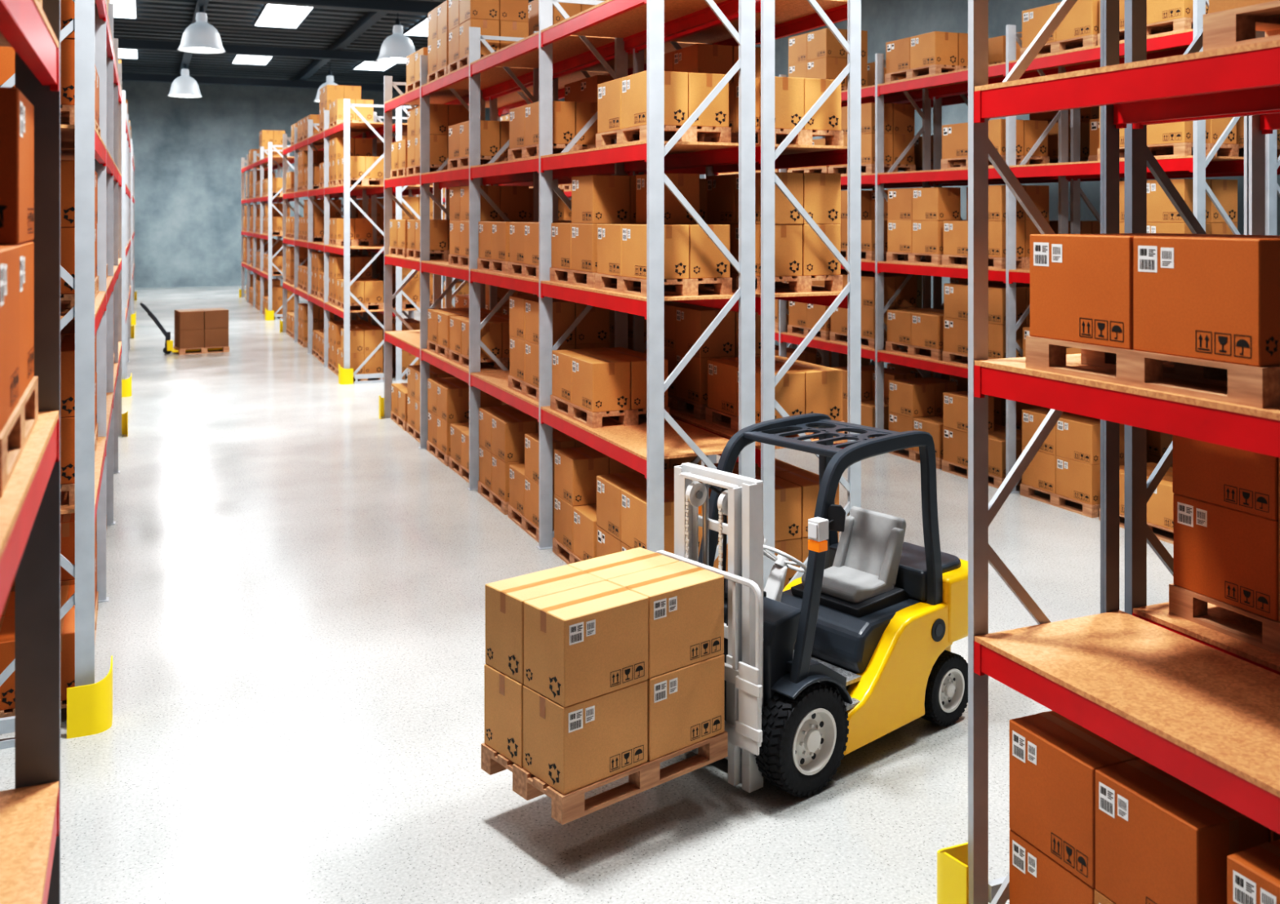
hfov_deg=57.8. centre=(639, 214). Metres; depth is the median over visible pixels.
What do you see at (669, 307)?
carton
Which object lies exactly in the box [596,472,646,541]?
carton
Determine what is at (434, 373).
carton
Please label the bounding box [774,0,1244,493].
rack
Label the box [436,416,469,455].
carton
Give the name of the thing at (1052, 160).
wooden pallet
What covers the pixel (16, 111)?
carton
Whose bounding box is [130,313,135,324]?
guard
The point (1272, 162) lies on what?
rack
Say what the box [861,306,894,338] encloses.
carton
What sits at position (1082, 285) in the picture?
carton
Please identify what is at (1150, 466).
carton
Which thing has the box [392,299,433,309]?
wooden pallet
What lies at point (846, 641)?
hood
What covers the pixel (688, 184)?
carton
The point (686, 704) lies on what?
carton
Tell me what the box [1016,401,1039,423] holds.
carton
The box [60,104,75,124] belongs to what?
wooden pallet
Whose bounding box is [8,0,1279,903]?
stock
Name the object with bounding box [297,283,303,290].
wooden pallet
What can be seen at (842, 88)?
wooden pallet
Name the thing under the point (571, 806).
wooden pallet
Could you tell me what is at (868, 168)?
wooden pallet
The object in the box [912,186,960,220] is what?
carton
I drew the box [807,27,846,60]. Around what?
carton
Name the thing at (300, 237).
wooden pallet
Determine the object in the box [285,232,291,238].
wooden pallet
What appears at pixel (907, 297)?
carton
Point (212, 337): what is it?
carton
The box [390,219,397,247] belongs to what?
carton
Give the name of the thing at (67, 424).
carton
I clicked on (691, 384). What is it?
carton
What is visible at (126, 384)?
guard
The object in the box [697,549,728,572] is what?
carton
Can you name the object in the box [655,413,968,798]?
forklift
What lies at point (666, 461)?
carton
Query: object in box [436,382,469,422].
carton
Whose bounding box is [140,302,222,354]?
jack
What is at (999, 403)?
carton
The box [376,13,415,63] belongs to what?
pendant lamp
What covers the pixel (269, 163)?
rack
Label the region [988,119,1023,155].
carton
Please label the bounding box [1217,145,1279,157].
wooden pallet
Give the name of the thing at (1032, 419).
carton
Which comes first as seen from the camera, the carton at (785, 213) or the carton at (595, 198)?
the carton at (785, 213)
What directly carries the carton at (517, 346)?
on the wooden pallet at (526, 389)
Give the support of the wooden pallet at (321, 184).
on the rack at (347, 129)
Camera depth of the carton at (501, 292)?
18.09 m
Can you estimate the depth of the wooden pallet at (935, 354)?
16.47 m
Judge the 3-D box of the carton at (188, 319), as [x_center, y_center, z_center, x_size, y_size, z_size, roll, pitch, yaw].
[-11.304,2.663,29.173,0.582,0.461,0.385,0,0,-31]
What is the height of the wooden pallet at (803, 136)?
0.144 m
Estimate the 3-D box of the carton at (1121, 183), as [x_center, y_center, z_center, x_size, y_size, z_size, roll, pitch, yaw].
[5.550,-0.141,13.058,0.389,0.461,0.583,0,0,-23]
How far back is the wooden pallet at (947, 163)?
15.35 m
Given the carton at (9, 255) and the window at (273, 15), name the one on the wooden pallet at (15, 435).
the carton at (9, 255)
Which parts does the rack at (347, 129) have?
upright post, upright post, upright post, upright post, upright post, upright post, upright post, rail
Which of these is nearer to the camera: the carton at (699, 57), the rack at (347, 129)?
the carton at (699, 57)
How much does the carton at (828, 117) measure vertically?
0.461 m
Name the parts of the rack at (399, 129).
upright post, upright post, upright post, upright post, upright post, upright post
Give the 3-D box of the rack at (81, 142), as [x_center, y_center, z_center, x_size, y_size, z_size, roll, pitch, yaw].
[-6.398,0.560,12.924,1.010,5.880,11.580,0,0,-23]
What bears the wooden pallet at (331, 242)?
on the rack at (347, 129)
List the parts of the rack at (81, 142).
rail, upright post, upright post, upright post, upright post, upright post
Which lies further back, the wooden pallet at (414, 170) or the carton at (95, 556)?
the wooden pallet at (414, 170)
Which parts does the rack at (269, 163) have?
upright post, upright post, upright post, upright post, upright post, rail, upright post, upright post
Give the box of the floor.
[0,280,1173,903]
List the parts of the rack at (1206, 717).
upright post, rail, upright post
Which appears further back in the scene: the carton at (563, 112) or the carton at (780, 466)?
the carton at (563, 112)
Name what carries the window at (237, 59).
attached to the ceiling
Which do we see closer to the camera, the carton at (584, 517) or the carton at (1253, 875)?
the carton at (1253, 875)
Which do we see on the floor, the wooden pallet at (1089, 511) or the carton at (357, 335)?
the wooden pallet at (1089, 511)
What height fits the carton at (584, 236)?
0.461 m
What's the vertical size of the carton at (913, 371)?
0.461 m
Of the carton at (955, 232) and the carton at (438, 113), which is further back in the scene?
the carton at (438, 113)
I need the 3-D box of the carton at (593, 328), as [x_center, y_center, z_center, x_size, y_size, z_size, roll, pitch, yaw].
[-0.624,1.173,12.853,0.389,0.461,0.583,0,0,-23]
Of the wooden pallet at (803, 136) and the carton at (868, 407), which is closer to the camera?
the wooden pallet at (803, 136)
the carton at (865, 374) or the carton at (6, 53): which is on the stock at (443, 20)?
the carton at (865, 374)
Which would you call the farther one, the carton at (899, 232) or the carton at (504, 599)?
the carton at (899, 232)
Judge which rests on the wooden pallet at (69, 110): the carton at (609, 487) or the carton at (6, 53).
the carton at (6, 53)
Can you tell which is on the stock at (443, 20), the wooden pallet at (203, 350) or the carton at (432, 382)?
the carton at (432, 382)
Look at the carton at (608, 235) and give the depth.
10.54 m
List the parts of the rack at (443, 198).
upright post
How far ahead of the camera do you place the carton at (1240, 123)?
12.82 m
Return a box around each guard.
[66,656,112,739]
[121,375,131,397]
[121,411,128,436]
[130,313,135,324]
[130,324,134,338]
[134,290,137,300]
[239,288,245,297]
[265,308,274,320]
[280,319,282,333]
[338,364,353,384]
[378,395,383,419]
[937,842,968,903]
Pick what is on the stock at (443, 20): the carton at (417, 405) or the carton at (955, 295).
the carton at (955, 295)
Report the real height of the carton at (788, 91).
0.461 m
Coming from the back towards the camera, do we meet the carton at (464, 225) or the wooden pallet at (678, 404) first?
the carton at (464, 225)
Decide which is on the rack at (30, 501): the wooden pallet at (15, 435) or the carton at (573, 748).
the wooden pallet at (15, 435)
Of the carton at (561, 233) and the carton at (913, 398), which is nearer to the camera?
the carton at (561, 233)
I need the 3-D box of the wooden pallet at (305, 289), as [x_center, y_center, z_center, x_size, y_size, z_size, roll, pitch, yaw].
[-8.218,1.938,29.998,0.800,0.144,1.200,0,0,-23]
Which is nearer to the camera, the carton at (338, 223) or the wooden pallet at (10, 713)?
the wooden pallet at (10, 713)
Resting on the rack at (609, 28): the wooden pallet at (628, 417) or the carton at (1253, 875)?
the wooden pallet at (628, 417)
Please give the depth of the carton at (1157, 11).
12.34 m
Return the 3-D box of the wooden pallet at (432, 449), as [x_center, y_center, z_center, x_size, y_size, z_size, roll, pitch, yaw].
[-2.554,3.428,16.806,0.800,0.144,1.200,0,0,-23]
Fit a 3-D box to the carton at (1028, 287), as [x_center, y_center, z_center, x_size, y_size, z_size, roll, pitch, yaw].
[5.028,1.173,15.225,0.389,0.461,0.583,0,0,-23]
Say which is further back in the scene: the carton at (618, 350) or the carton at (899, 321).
the carton at (899, 321)
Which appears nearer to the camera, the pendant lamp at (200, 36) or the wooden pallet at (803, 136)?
the wooden pallet at (803, 136)
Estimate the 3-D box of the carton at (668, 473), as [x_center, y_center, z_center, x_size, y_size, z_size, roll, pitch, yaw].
[0.249,2.663,10.758,0.389,0.461,0.583,0,0,-23]
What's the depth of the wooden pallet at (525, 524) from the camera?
12.84 m
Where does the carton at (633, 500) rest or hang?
on the stock at (443, 20)
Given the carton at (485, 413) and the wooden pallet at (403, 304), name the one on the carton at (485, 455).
the carton at (485, 413)
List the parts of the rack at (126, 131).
upright post, upright post, upright post, upright post, upright post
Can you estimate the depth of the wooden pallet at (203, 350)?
29.18 m
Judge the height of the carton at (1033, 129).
0.461 m
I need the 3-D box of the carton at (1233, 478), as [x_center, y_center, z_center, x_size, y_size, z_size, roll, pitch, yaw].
[2.970,1.173,5.652,0.389,0.461,0.583,0,0,-24]
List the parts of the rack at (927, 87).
upright post, upright post, upright post, upright post, upright post, upright post, upright post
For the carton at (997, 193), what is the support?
on the carton at (997, 229)
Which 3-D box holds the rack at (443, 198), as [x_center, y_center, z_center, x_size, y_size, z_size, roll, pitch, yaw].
[-8.402,0.560,46.134,1.010,5.880,11.580,0,0,-23]
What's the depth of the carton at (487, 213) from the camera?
15.08 m
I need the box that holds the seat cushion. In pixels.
[800,565,893,604]
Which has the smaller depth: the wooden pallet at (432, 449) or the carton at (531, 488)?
the carton at (531, 488)
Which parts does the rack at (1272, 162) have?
upright post, upright post, upright post, upright post, upright post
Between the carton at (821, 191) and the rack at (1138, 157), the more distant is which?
the carton at (821, 191)
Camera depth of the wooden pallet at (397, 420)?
19.21 m
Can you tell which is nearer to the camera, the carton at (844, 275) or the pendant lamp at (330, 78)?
the carton at (844, 275)
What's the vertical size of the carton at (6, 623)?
0.461 m
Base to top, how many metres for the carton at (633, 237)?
0.461 m
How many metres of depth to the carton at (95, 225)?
10.06 m
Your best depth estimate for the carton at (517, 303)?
13.15 m
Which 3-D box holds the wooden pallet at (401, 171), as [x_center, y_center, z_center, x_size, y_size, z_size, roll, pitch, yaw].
[-3.657,-0.681,19.414,0.800,0.144,1.200,0,0,-23]
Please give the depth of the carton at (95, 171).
9.74 m
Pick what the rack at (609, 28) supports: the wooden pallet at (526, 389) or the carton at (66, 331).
the wooden pallet at (526, 389)
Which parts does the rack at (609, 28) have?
upright post, upright post, upright post, upright post, upright post, upright post, upright post, upright post, upright post, upright post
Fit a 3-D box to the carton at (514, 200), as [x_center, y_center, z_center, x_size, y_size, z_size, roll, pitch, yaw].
[-1.753,-0.141,15.462,0.389,0.461,0.583,0,0,-23]
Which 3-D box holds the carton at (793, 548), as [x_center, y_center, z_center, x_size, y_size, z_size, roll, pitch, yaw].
[1.152,3.125,10.545,0.389,0.461,0.583,0,0,-24]
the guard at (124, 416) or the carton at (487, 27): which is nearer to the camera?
the carton at (487, 27)
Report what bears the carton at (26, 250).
on the wooden pallet at (15, 435)
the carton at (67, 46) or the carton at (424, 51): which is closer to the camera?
the carton at (67, 46)
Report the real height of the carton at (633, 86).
0.461 m
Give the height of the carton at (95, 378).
0.461 m
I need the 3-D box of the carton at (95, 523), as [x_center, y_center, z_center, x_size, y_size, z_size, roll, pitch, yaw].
[-4.882,2.663,9.954,0.389,0.461,0.583,0,0,-24]
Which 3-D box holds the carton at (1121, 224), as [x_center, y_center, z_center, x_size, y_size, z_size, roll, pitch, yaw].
[5.547,0.321,13.063,0.389,0.461,0.583,0,0,-23]
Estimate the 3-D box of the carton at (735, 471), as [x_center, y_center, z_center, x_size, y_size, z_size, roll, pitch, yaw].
[0.916,2.663,11.085,0.389,0.461,0.583,0,0,-24]
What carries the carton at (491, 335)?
on the wooden pallet at (462, 360)
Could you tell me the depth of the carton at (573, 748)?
6.25 m
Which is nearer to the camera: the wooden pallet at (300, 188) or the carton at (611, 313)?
the carton at (611, 313)
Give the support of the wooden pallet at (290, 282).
on the rack at (347, 129)
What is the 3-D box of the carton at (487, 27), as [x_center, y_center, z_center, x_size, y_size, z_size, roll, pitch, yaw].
[-2.119,-2.295,15.276,0.389,0.461,0.583,0,0,-23]
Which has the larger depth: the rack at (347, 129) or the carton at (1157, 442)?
the rack at (347, 129)
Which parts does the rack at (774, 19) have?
upright post, upright post, upright post, upright post, upright post, upright post, upright post, upright post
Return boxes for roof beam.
[118,38,379,62]
[121,72,405,92]
[177,0,208,75]
[215,0,440,14]
[289,10,388,88]
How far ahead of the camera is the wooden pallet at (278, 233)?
38.97 m
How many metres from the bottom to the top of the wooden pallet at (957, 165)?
0.144 m
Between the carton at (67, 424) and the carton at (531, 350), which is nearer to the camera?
the carton at (67, 424)
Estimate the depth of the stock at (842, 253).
18.84 m
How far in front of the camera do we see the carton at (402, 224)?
18.86 m
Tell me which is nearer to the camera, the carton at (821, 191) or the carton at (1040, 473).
the carton at (821, 191)
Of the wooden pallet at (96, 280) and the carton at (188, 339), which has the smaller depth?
the wooden pallet at (96, 280)
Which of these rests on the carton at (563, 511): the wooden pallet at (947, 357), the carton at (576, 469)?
the carton at (576, 469)
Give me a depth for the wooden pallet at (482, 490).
14.00 m
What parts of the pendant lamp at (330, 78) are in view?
lamp shade, suspension cord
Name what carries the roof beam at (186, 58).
attached to the ceiling
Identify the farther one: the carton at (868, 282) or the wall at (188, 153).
the wall at (188, 153)
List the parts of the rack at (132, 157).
upright post, upright post, upright post, upright post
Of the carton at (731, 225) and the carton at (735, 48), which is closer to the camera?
the carton at (731, 225)
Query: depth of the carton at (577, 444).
12.50 m
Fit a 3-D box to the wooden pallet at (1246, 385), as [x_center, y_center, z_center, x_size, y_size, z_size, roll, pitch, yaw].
[2.352,0.624,4.860,0.800,0.144,1.200,0,0,-24]
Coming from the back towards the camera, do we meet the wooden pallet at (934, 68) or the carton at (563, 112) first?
the wooden pallet at (934, 68)
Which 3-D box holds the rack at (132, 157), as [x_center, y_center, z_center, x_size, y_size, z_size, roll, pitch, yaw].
[-18.741,0.560,41.699,1.010,5.880,11.580,0,0,-23]
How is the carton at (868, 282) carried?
on the carton at (868, 314)
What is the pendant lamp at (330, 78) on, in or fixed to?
hanging from the ceiling
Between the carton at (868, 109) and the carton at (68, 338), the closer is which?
the carton at (68, 338)
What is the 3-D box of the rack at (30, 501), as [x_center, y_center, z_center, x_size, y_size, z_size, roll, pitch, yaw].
[-1.957,0.560,2.648,1.010,5.880,3.090,0,0,-23]
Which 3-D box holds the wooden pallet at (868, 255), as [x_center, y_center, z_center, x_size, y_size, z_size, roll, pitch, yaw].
[3.591,0.624,18.068,0.800,0.144,1.200,0,0,-24]
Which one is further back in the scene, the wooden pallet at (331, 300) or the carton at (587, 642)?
the wooden pallet at (331, 300)
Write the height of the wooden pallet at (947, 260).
0.144 m
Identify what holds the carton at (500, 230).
on the wooden pallet at (482, 264)
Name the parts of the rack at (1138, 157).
upright post, upright post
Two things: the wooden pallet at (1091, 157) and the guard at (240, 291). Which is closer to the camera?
the wooden pallet at (1091, 157)
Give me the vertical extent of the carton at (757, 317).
0.461 m
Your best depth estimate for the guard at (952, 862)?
5.49 m
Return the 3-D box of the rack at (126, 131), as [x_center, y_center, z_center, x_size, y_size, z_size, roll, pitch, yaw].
[-12.572,0.560,27.316,1.010,5.880,11.580,0,0,-23]
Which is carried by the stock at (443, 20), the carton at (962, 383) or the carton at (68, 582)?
the carton at (962, 383)
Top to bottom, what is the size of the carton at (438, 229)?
0.461 m
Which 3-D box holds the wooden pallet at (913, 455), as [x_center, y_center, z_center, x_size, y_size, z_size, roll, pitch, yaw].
[4.232,3.428,16.634,0.800,0.144,1.200,0,0,-23]
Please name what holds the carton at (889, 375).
on the stock at (443, 20)
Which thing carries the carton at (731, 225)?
on the wooden pallet at (832, 282)
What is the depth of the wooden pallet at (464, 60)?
15.43 m
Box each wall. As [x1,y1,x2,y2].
[121,71,462,288]
[462,0,1279,368]
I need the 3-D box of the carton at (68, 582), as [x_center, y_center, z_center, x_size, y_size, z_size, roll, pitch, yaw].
[-4.645,3.125,9.415,0.389,0.461,0.583,0,0,-24]
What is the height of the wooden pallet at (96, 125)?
0.144 m
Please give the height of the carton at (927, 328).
0.461 m
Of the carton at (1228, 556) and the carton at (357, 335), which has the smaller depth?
the carton at (1228, 556)
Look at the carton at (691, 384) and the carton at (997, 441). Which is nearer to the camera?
the carton at (691, 384)
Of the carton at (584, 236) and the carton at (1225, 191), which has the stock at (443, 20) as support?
the carton at (1225, 191)
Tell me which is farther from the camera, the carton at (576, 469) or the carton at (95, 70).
the carton at (576, 469)
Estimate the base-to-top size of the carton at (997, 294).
0.461 m
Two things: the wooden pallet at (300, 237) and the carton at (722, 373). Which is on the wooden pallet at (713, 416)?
the carton at (722, 373)
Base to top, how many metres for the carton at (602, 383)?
0.461 m
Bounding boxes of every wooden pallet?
[0,376,38,497]
[0,700,66,718]
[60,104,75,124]
[60,118,100,135]
[60,284,95,309]
[60,483,75,505]
[94,275,98,297]
[94,423,97,457]
[94,591,97,643]
[106,263,107,279]
[173,346,229,355]
[255,304,260,310]
[262,192,275,196]
[262,230,275,234]
[266,191,282,195]
[266,230,282,235]
[266,268,282,275]
[285,187,293,193]
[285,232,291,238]
[285,277,293,284]
[286,328,291,337]
[297,136,302,142]
[297,185,316,191]
[297,234,315,240]
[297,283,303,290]
[297,337,307,347]
[302,132,317,140]
[302,235,324,241]
[303,285,307,293]
[304,184,319,190]
[311,288,319,297]
[311,348,318,359]
[318,354,324,364]
[319,125,324,132]
[319,182,324,188]
[319,292,324,300]
[328,120,373,128]
[328,179,369,186]
[328,238,373,245]
[328,296,337,306]
[328,361,337,374]
[336,300,383,310]
[336,368,383,381]
[337,177,383,185]
[377,237,383,244]
[389,246,406,257]
[391,167,406,177]
[391,410,407,431]
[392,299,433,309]
[392,367,406,379]
[405,79,420,92]
[406,164,447,175]
[406,248,449,259]
[406,422,420,443]
[426,66,447,82]
[426,340,449,359]
[426,440,450,466]
[447,53,487,73]
[447,155,521,169]
[448,253,502,267]
[448,349,509,369]
[448,457,469,483]
[477,257,534,274]
[477,480,509,515]
[480,730,727,825]
[507,143,595,160]
[507,262,567,279]
[507,375,538,402]
[507,504,554,542]
[550,267,617,288]
[550,395,669,428]
[552,537,582,564]
[562,184,571,190]
[595,124,731,147]
[595,273,732,297]
[667,393,729,420]
[704,128,843,146]
[705,273,842,293]
[705,406,844,440]
[774,322,799,331]
[787,167,864,173]
[787,324,847,340]
[828,164,915,174]
[830,331,898,348]
[840,86,847,90]
[840,249,904,260]
[884,64,968,83]
[885,341,961,359]
[886,251,961,265]
[888,448,956,469]
[897,164,933,170]
[941,155,1049,169]
[942,254,1030,269]
[942,351,968,366]
[942,460,1022,488]
[953,163,959,167]
[1020,34,1097,57]
[1020,483,1100,518]
[1025,335,1279,408]
[1029,156,1088,164]
[1088,155,1097,160]
[1097,17,1193,45]
[1097,142,1239,160]
[1099,507,1173,544]
[1168,583,1279,655]
[1203,0,1279,51]
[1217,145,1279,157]
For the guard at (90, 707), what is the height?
0.420 m
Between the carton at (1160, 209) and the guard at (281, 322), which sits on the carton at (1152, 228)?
the carton at (1160, 209)
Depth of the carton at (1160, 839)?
4.61 m
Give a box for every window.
[110,0,137,19]
[118,48,138,59]
[231,54,274,65]
[253,4,315,28]
[351,61,396,71]
[402,14,427,36]
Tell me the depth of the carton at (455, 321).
15.72 m
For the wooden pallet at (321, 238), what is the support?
on the rack at (347, 129)
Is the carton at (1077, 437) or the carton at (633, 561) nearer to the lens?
the carton at (633, 561)
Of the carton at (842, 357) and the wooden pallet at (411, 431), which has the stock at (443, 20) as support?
the carton at (842, 357)
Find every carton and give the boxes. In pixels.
[0,46,14,87]
[0,87,34,244]
[0,240,34,399]
[0,245,18,431]
[0,591,14,617]
[0,615,14,711]
[60,0,75,39]
[60,38,75,107]
[60,160,75,226]
[60,226,75,294]
[60,326,75,335]
[60,334,75,342]
[60,342,75,417]
[60,417,75,484]
[60,513,75,581]
[60,579,75,586]
[60,584,75,608]
[60,608,75,701]
[64,320,96,377]
[94,64,97,121]
[94,170,95,224]
[94,224,97,278]
[94,372,97,433]
[94,511,97,555]
[94,541,97,612]
[95,171,97,224]
[97,72,99,126]
[174,308,200,328]
[174,328,177,346]
[177,310,204,330]
[177,328,204,349]
[198,307,225,310]
[202,309,228,328]
[204,328,228,347]
[332,256,354,278]
[333,217,354,239]
[341,280,364,303]
[341,328,364,353]
[382,320,405,340]
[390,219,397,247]
[395,347,418,372]
[397,219,407,248]
[398,388,407,422]
[401,266,419,280]
[407,219,437,249]
[407,364,438,399]
[414,47,427,80]
[414,133,448,165]
[414,400,420,433]
[415,103,448,136]
[415,220,448,250]
[415,368,448,403]
[427,308,460,343]
[427,377,462,415]
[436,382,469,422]
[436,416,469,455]
[437,311,469,348]
[449,220,459,255]
[449,315,485,354]
[450,422,469,465]
[459,0,499,24]
[459,17,499,58]
[459,120,499,157]
[459,221,469,256]
[460,185,500,221]
[461,319,502,359]
[461,430,469,471]
[464,382,501,407]
[478,221,519,259]
[479,405,520,452]
[479,444,492,491]
[484,284,518,304]
[484,564,604,684]
[484,664,524,768]
[491,221,509,261]
[491,413,536,462]
[492,453,524,502]
[499,20,528,48]
[499,186,528,221]
[509,105,524,148]
[509,222,529,263]
[509,294,553,340]
[509,335,525,382]
[509,405,524,413]
[509,463,524,516]
[523,413,558,433]
[523,680,647,795]
[524,101,575,146]
[524,222,560,266]
[524,297,575,345]
[524,341,574,387]
[524,431,574,485]
[524,475,554,528]
[524,581,648,707]
[551,222,573,270]
[551,348,606,403]
[552,2,581,24]
[554,446,608,506]
[554,493,596,553]
[558,431,588,447]
[567,547,679,581]
[571,174,630,223]
[571,223,597,272]
[571,355,630,413]
[573,505,596,560]
[575,302,608,344]
[587,346,643,355]
[596,223,644,276]
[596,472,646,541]
[597,77,621,133]
[598,451,636,474]
[607,561,724,678]
[608,309,614,335]
[608,353,667,409]
[621,70,688,128]
[621,224,688,279]
[621,487,674,554]
[627,301,669,341]
[635,173,699,224]
[635,468,674,485]
[647,653,724,761]
[664,302,697,351]
[664,458,669,469]
[664,481,728,552]
[669,456,701,469]
[673,43,732,84]
[675,305,734,357]
[675,351,734,404]
[688,72,728,127]
[688,224,729,278]
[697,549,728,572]
[704,462,760,484]
[706,173,735,223]
[706,223,735,273]
[707,357,760,416]
[732,45,760,83]
[734,223,802,276]
[734,311,760,355]
[735,76,804,132]
[735,172,803,224]
[736,365,804,423]
[755,355,806,364]
[755,458,804,473]
[755,474,801,542]
[774,362,842,421]
[774,470,839,537]
[774,538,801,590]
[800,533,838,563]
[802,173,840,224]
[802,224,840,275]
[803,78,840,130]
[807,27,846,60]
[815,349,847,367]
[831,366,871,400]
[840,273,869,289]
[861,102,893,134]
[861,133,893,164]
[861,220,887,250]
[861,275,894,307]
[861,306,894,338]
[861,400,888,438]
[871,369,915,404]
[884,274,916,306]
[887,220,912,253]
[887,309,931,345]
[888,378,934,417]
[910,31,957,69]
[910,368,949,380]
[911,220,959,254]
[911,311,944,349]
[911,377,956,415]
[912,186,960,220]
[913,416,943,457]
[942,391,994,432]
[943,220,968,255]
[943,283,994,319]
[949,375,968,391]
[950,277,968,283]
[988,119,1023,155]
[988,185,1025,221]
[988,221,1025,257]
[988,285,1026,324]
[988,323,1026,359]
[988,431,1022,478]
[990,395,1005,418]
[996,284,1030,323]
[1008,711,1139,888]
[1008,829,1095,903]
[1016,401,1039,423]
[1022,3,1056,48]
[1022,408,1079,455]
[1022,446,1056,493]
[1023,120,1048,155]
[1024,185,1048,221]
[1030,233,1175,349]
[1048,121,1089,157]
[1048,221,1091,234]
[1055,455,1100,505]
[1056,0,1099,40]
[1056,415,1100,465]
[1068,106,1099,122]
[1090,417,1124,462]
[1095,759,1268,903]
[1097,233,1252,235]
[1099,107,1124,147]
[1119,181,1124,222]
[1119,222,1151,233]
[1119,465,1165,515]
[1133,235,1279,367]
[1146,0,1208,24]
[1146,119,1210,145]
[1146,178,1210,222]
[1146,222,1210,234]
[1146,429,1172,457]
[1146,462,1172,475]
[1146,475,1174,530]
[1172,435,1278,520]
[1173,493,1278,622]
[1210,116,1236,144]
[1210,179,1237,222]
[1216,235,1279,237]
[1226,840,1279,903]
[1235,115,1279,146]
[1268,829,1279,843]
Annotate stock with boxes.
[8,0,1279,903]
[379,173,904,284]
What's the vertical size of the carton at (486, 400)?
0.461 m
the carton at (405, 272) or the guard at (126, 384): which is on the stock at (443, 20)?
the carton at (405, 272)
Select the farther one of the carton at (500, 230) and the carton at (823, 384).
the carton at (500, 230)
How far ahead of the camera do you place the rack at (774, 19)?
10.30 m
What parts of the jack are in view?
handle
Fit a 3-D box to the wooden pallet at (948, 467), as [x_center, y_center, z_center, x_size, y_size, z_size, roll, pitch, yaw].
[4.721,3.428,15.437,0.800,0.144,1.200,0,0,-23]
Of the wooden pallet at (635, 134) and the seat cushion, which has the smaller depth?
the seat cushion
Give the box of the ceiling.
[113,0,533,83]
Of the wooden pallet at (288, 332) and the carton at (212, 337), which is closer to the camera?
the carton at (212, 337)
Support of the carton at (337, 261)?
on the stock at (443, 20)
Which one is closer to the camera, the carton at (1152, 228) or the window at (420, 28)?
the carton at (1152, 228)
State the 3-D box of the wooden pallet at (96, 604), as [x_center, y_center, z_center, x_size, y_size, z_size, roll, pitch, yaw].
[-4.944,3.428,9.606,0.800,0.144,1.200,0,0,-24]
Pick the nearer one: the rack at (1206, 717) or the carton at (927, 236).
the rack at (1206, 717)
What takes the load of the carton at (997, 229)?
on the wooden pallet at (947, 260)
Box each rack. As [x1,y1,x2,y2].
[0,0,60,903]
[0,0,123,750]
[121,90,131,379]
[130,138,134,314]
[240,142,299,319]
[282,98,393,384]
[320,105,442,381]
[382,0,755,560]
[401,193,469,307]
[444,0,861,591]
[564,190,571,199]
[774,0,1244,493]
[787,92,1279,379]
[968,0,1279,903]
[1124,0,1279,675]
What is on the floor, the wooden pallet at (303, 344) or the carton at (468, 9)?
the wooden pallet at (303, 344)
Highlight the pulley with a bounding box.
[697,498,709,514]
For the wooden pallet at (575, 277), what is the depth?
11.45 m
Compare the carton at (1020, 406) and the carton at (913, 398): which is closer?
the carton at (1020, 406)
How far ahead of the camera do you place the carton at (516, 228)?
13.11 m
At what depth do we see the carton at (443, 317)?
16.36 m
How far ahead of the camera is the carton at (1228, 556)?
5.54 m
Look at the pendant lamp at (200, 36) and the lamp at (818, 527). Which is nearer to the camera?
the lamp at (818, 527)
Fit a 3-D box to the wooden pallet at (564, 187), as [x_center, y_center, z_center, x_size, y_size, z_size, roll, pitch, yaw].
[-1.426,-0.681,29.824,0.800,0.144,1.200,0,0,-23]
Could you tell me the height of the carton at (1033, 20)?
0.461 m
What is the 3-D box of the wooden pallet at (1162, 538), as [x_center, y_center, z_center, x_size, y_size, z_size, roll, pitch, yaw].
[5.846,3.428,12.847,0.800,0.144,1.200,0,0,-23]
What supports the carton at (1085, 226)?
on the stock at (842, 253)
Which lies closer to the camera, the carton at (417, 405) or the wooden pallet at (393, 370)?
the carton at (417, 405)
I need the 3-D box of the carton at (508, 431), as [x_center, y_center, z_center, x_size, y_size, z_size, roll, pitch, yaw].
[-1.506,2.663,13.848,0.389,0.461,0.583,0,0,-23]
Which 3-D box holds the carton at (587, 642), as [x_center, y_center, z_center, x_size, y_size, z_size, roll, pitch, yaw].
[-0.296,2.363,6.424,0.583,0.461,0.389,0,0,-40]
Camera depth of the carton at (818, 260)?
10.41 m
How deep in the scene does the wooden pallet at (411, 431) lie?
18.15 m
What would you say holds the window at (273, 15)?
attached to the ceiling
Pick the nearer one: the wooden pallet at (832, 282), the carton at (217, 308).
the wooden pallet at (832, 282)
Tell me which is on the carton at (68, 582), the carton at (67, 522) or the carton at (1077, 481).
the carton at (67, 522)
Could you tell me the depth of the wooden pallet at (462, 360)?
15.38 m
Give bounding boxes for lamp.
[168,64,202,97]
[177,6,225,53]
[314,62,337,102]
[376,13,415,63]
[808,517,828,552]
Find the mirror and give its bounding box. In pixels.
[827,504,845,532]
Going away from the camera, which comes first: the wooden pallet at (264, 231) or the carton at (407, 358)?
the carton at (407, 358)
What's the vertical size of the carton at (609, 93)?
0.461 m
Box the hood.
[780,589,921,674]
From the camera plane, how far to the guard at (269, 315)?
38.22 m
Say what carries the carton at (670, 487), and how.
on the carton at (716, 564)

